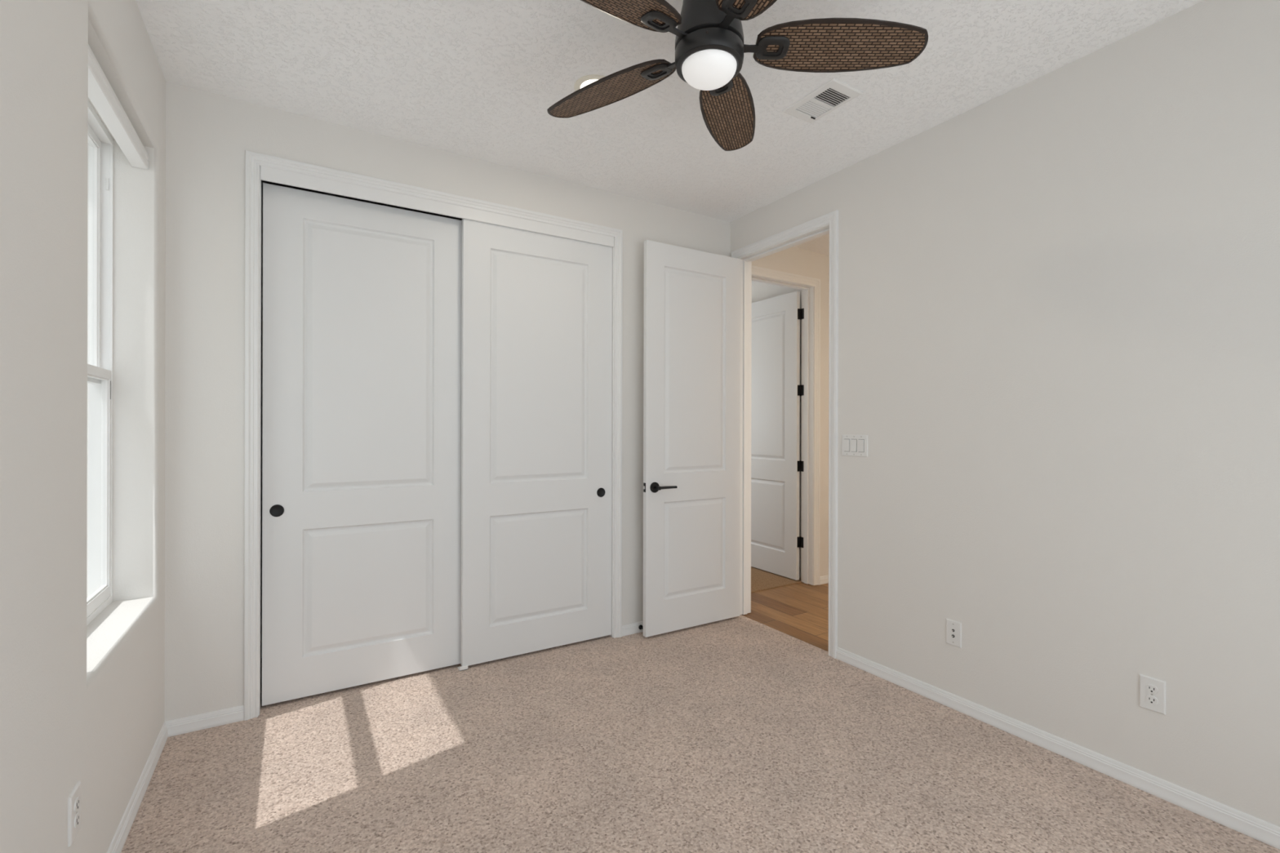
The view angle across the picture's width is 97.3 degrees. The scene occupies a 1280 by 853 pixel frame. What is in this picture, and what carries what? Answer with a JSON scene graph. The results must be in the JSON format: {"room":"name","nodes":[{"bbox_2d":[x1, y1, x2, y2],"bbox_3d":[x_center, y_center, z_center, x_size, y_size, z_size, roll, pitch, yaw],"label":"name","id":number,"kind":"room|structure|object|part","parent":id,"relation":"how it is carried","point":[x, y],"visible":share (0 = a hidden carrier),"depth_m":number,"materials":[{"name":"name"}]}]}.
{"room":"empty bedroom","nodes":[
{"label":"empty bedroom","id":0,"kind":"room"},
{"bbox_2d":[0,0,165,852],"bbox_3d":[-1.186,-0.071,0.762,0.300,2.743,3.560,0,0,-31],"label":"wall","id":1,"kind":"structure","parent":0,"point":[82,703],"depth_m":1.35,"materials":[{"name":"white paint"}]},
{"bbox_2d":[67,781,80,847],"bbox_3d":[-1.390,0.951,1.387,0.009,0.119,0.074,0,0,-31],"label":"power outlet","id":2,"kind":"object","parent":1,"relation":"attached to","point":[74,798],"visible":1,"depth_m":1.37,"materials":[{"name":"white plastic"}]},
{"bbox_2d":[74,796,79,812],"bbox_3d":[-1.387,0.932,1.388,0.003,0.028,0.034,0,0,-31],"label":"socket","id":3,"kind":"object","parent":2,"relation":"attached to","point":[77,799],"depth_m":1.39,"materials":[{"name":"white plastic"}]},
{"bbox_2d":[74,812,79,828],"bbox_3d":[-1.388,0.971,1.388,0.003,0.028,0.034,0,0,-31],"label":"socket","id":4,"kind":"object","parent":2,"relation":"attached to","point":[77,815],"depth_m":1.39,"materials":[{"name":"white plastic"}]},
{"bbox_2d":[86,100,113,626],"bbox_3d":[-1.831,-0.215,1.778,0.069,1.783,0.894,0,0,-31],"label":"window","id":5,"kind":"structure","parent":1,"relation":"in","point":[100,246],"depth_m":2.14,"materials":[{"name":"white plastic"}]},
{"bbox_3d":[-1.841,-0.624,1.771,0.026,0.925,0.881,0,0,-31],"label":"sash","id":6,"kind":"part","parent":5,"relation":"part of","materials":[{"name":"white plastic"}]},
{"bbox_3d":[-1.817,0.220,1.787,0.024,0.869,0.881,0,0,-31],"label":"sash","id":7,"kind":"part","parent":5,"relation":"part of","materials":[{"name":"white plastic"}]},
{"bbox_2d":[88,44,148,169],"bbox_3d":[-1.733,-1.053,1.837,0.052,0.077,0.886,0,0,-31],"label":"roller shade","id":8,"kind":"object","parent":1,"relation":"attached to","point":[101,94],"visible":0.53,"depth_m":1.85,"materials":[{"name":"white fabric"}]},
{"bbox_2d":[106,721,168,852],"bbox_3d":[-1.107,1.269,0.930,0.014,0.063,3.360,0,0,-31],"label":"baseboard","id":9,"kind":"structure","parent":1,"relation":"attached to","point":[118,841],"depth_m":1.92,"materials":[{"name":"white paint"}]},
{"bbox_2d":[261,181,462,657],"bbox_3d":[-0.938,-0.071,3.538,3.123,2.743,0.685,0,0,-31],"label":"closet","id":10,"kind":"structure","parent":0,"point":[270,183],"depth_m":3.16,"materials":[{"name":"white paint"}]},
{"bbox_2d":[164,81,730,721],"bbox_3d":[-0.658,-0.070,3.240,3.188,2.743,0.115,0,0,-31],"label":"wall","id":11,"kind":"structure","parent":0,"point":[208,135],"depth_m":2.47,"materials":[{"name":"white paint"}]},
{"bbox_2d":[262,180,461,218],"bbox_3d":[-0.962,-1.147,3.049,1.806,0.015,0.091,0,0,-31],"label":"track","id":12,"kind":"object","parent":11,"relation":"attached to","point":[262,180],"visible":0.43,"depth_m":2.82,"materials":[{"name":"black"}]},
{"bbox_2d":[262,182,462,706],"bbox_3d":[-1.351,0.083,2.838,0.914,2.403,0.038,0,0,-31],"label":"door","id":13,"kind":"structure","parent":12,"relation":"hanging from","point":[362,300],"depth_m":2.79,"materials":[{"name":"white paint"}]},
{"bbox_3d":[-1.685,0.391,2.615,0.057,0.057,0.005,0,0,-31],"label":"finger pull","id":14,"kind":"part","parent":13,"relation":"part of","materials":[{"name":"black metal"}]},
{"bbox_2d":[461,218,612,666],"bbox_3d":[-0.568,0.085,3.259,0.906,2.403,0.038,0,0,-31],"label":"door","id":15,"kind":"structure","parent":12,"relation":"hanging from","point":[536,308],"depth_m":3.21,"materials":[{"name":"white paint"}]},
{"bbox_3d":[-0.238,0.403,3.442,0.057,0.057,0.005,0,0,-31],"label":"finger pull","id":16,"kind":"part","parent":15,"relation":"part of","materials":[{"name":"black metal"}]},
{"bbox_2d":[165,621,643,737],"bbox_3d":[-0.676,1.270,3.155,3.073,0.063,0.014,0,0,-31],"label":"baseboard","id":17,"kind":"structure","parent":11,"relation":"attached to","point":[234,714],"depth_m":2.43,"materials":[{"name":"white paint"}]},
{"bbox_2d":[244,150,622,720],"bbox_3d":[-0.962,0.041,3.044,1.919,2.520,0.134,0,0,-31],"label":"door frame","id":18,"kind":"structure","parent":11,"relation":"attached to","point":[253,160],"depth_m":2.53,"materials":[{"name":"white paint"}]},
{"bbox_2d":[260,165,613,247],"bbox_3d":[-0.934,-1.140,3.004,1.806,0.064,0.014,0,0,-31],"label":"fascia","id":19,"kind":"object","parent":11,"relation":"attached to","point":[267,174],"visible":1,"depth_m":2.89,"materials":[{"name":"white paint"}]},
{"bbox_2d":[135,0,1204,255],"bbox_3d":[0.168,-1.500,3.583,4.950,0.120,6.560,0,0,-31],"label":"ceiling","id":20,"kind":"structure","parent":0,"point":[478,79],"depth_m":2.32,"materials":[{"name":"white paint"}]},
{"bbox_2d":[573,74,605,90],"bbox_3d":[-0.188,-1.438,2.398,0.184,0.006,0.184,0,0,-31],"label":"recessed light","id":21,"kind":"object","parent":20,"relation":"in","point":[582,82],"visible":0.34,"depth_m":2.34,"materials":[{"name":"white"}]},
{"bbox_2d":[546,0,928,151],"bbox_3d":[0.185,-1.249,1.704,1.246,0.382,1.273,0,0,-31],"label":"ceiling fan","id":22,"kind":"object","parent":20,"relation":"hanging from","point":[710,48],"visible":1,"depth_m":1.72,"materials":[{"name":"brown wicker"}]},
{"bbox_3d":[-0.115,-1.174,1.976,0.513,0.007,0.176,0,12,36],"label":"blade","id":23,"kind":"part","parent":22,"relation":"part of","materials":[{"name":"wicker"}]},
{"bbox_3d":[-0.114,-1.174,1.500,0.513,0.007,0.176,0,12,-36],"label":"blade","id":24,"kind":"part","parent":22,"relation":"part of","materials":[{"name":"wicker"}]},
{"bbox_3d":[0.213,-1.083,1.739,0.169,0.050,0.169,0,0,-31],"label":"light globe","id":25,"kind":"part","parent":22,"relation":"part of","materials":[{"name":"white glass"}]},
{"bbox_3d":[0.338,-1.173,2.124,0.176,0.007,0.513,-13,-4,17],"label":"blade","id":26,"kind":"part","parent":22,"relation":"part of","materials":[{"name":"wicker"}]},
{"bbox_3d":[0.339,-1.173,1.354,0.176,0.007,0.513,13,-4,-18],"label":"blade","id":27,"kind":"part","parent":22,"relation":"part of","materials":[{"name":"wicker"}]},
{"bbox_3d":[0.618,-1.173,1.740,0.513,0.007,0.176,0,-12,0],"label":"blade","id":28,"kind":"part","parent":22,"relation":"part of","materials":[{"name":"wicker"}]},
{"bbox_2d":[782,78,862,123],"bbox_3d":[0.805,-1.432,2.497,0.190,0.012,0.286,0,0,-31],"label":"ceiling vent","id":29,"kind":"object","parent":20,"relation":"in","point":[833,94],"visible":1,"depth_m":2.48,"materials":[{"name":"white plastic"}]},
{"bbox_2d":[120,566,1279,852],"bbox_3d":[0.162,1.326,3.583,4.950,0.054,6.560,0,0,-31],"label":"floor","id":30,"kind":"structure","parent":0,"point":[741,734],"depth_m":2.14,"materials":[{"name":"beige carpet"}]},
{"bbox_2d":[457,665,467,671],"bbox_3d":[-0.951,1.290,3.025,0.044,0.022,0.050,0,0,-31],"label":"floor guide","id":31,"kind":"object","parent":30,"relation":"on","point":[465,667],"visible":1,"depth_m":3.00,"materials":[{"name":"white plastic"}]},
{"bbox_2d":[751,246,829,576],"bbox_3d":[1.370,-0.066,4.668,1.762,2.743,0.115,0,0,-31],"label":"wall","id":32,"kind":"structure","parent":0,"point":[794,260],"depth_m":4.69,"materials":[{"name":"white paint"}]},
{"bbox_2d":[751,290,804,580],"bbox_3d":[1.151,0.076,5.052,0.048,2.434,0.801,0,0,-31],"label":"door","id":33,"kind":"structure","parent":32,"relation":"in","point":[776,390],"depth_m":4.95,"materials":[{"name":"white paint"}]},
{"bbox_2d":[751,265,820,585],"bbox_3d":[1.069,0.043,4.479,0.902,2.523,0.144,0,0,-31],"label":"door frame","id":34,"kind":"structure","parent":32,"relation":"attached to","point":[807,291],"depth_m":4.65,"materials":[{"name":"white paint"}]},
{"bbox_2d":[818,574,828,585],"bbox_3d":[1.814,1.279,4.866,0.792,0.063,0.014,0,0,-31],"label":"baseboard","id":35,"kind":"structure","parent":32,"relation":"attached to","point":[824,580],"depth_m":4.69,"materials":[{"name":"white paint"}]},
{"bbox_2d":[730,0,1279,826],"bbox_3d":[1.449,-0.066,4.428,1.877,2.743,6.660,0,0,-31],"label":"wall","id":36,"kind":"structure","parent":0,"point":[1059,295],"depth_m":2.18,"materials":[{"name":"white paint"}]},
{"bbox_2d":[642,240,740,637],"bbox_3d":[0.353,0.074,3.653,0.782,2.428,0.163,0,0,-31],"label":"door","id":37,"kind":"structure","parent":36,"relation":"in","point":[691,486],"depth_m":3.62,"materials":[{"name":"white paint"}]},
{"bbox_3d":[0.091,0.375,3.467,0.065,0.065,0.010,0,0,-31],"label":"handle","id":38,"kind":"part","parent":37,"relation":"part of","materials":[{"name":"black metal"}]},
{"bbox_3d":[0.156,0.375,3.470,0.138,0.024,0.056,0,0,-31],"label":"lever","id":39,"kind":"part","parent":37,"relation":"part of","materials":[{"name":"black metal"}]},
{"bbox_2d":[731,209,838,658],"bbox_3d":[0.924,0.043,3.584,0.136,2.523,0.898,0,0,-31],"label":"door frame","id":40,"kind":"structure","parent":36,"relation":"attached to","point":[832,218],"depth_m":3.48,"materials":[{"name":"white paint"}]},
{"bbox_2d":[841,434,867,457],"bbox_3d":[1.168,0.104,3.076,0.013,0.117,0.167,0,0,-31],"label":"light switch","id":41,"kind":"object","parent":36,"relation":"attached to","point":[851,445],"visible":1,"depth_m":3.07,"materials":[{"name":"white plastic"}]},
{"bbox_2d":[946,618,961,648],"bbox_3d":[1.452,0.958,2.611,0.013,0.115,0.070,0,0,-31],"label":"cable jack","id":42,"kind":"object","parent":36,"relation":"attached to","point":[953,628],"visible":1,"depth_m":2.61,"materials":[{"name":"white plastic"}]},
{"bbox_2d":[835,647,1279,849],"bbox_3d":[1.501,1.274,2.527,0.014,0.063,3.360,0,0,-31],"label":"baseboard","id":43,"kind":"structure","parent":36,"relation":"attached to","point":[1268,833],"depth_m":2.16,"materials":[{"name":"white paint"}]},
{"bbox_2d":[1139,674,1165,715],"bbox_3d":[1.824,0.954,2.007,0.009,0.117,0.072,0,0,-31],"label":"power outlet","id":44,"kind":"object","parent":36,"relation":"attached to","point":[1152,691],"visible":1,"depth_m":2.00,"materials":[{"name":"white plastic"}]},
{"bbox_2d":[1146,684,1158,693],"bbox_3d":[1.822,0.935,2.006,0.003,0.028,0.034,0,0,-31],"label":"socket","id":45,"kind":"object","parent":44,"relation":"attached to","point":[1150,688],"depth_m":2.00,"materials":[{"name":"white plastic"}]},
{"bbox_2d":[1146,694,1158,705],"bbox_3d":[1.822,0.974,2.006,0.003,0.028,0.034,0,0,-31],"label":"socket","id":46,"kind":"object","parent":44,"relation":"attached to","point":[1151,700],"depth_m":2.00,"materials":[{"name":"white plastic"}]}
]}

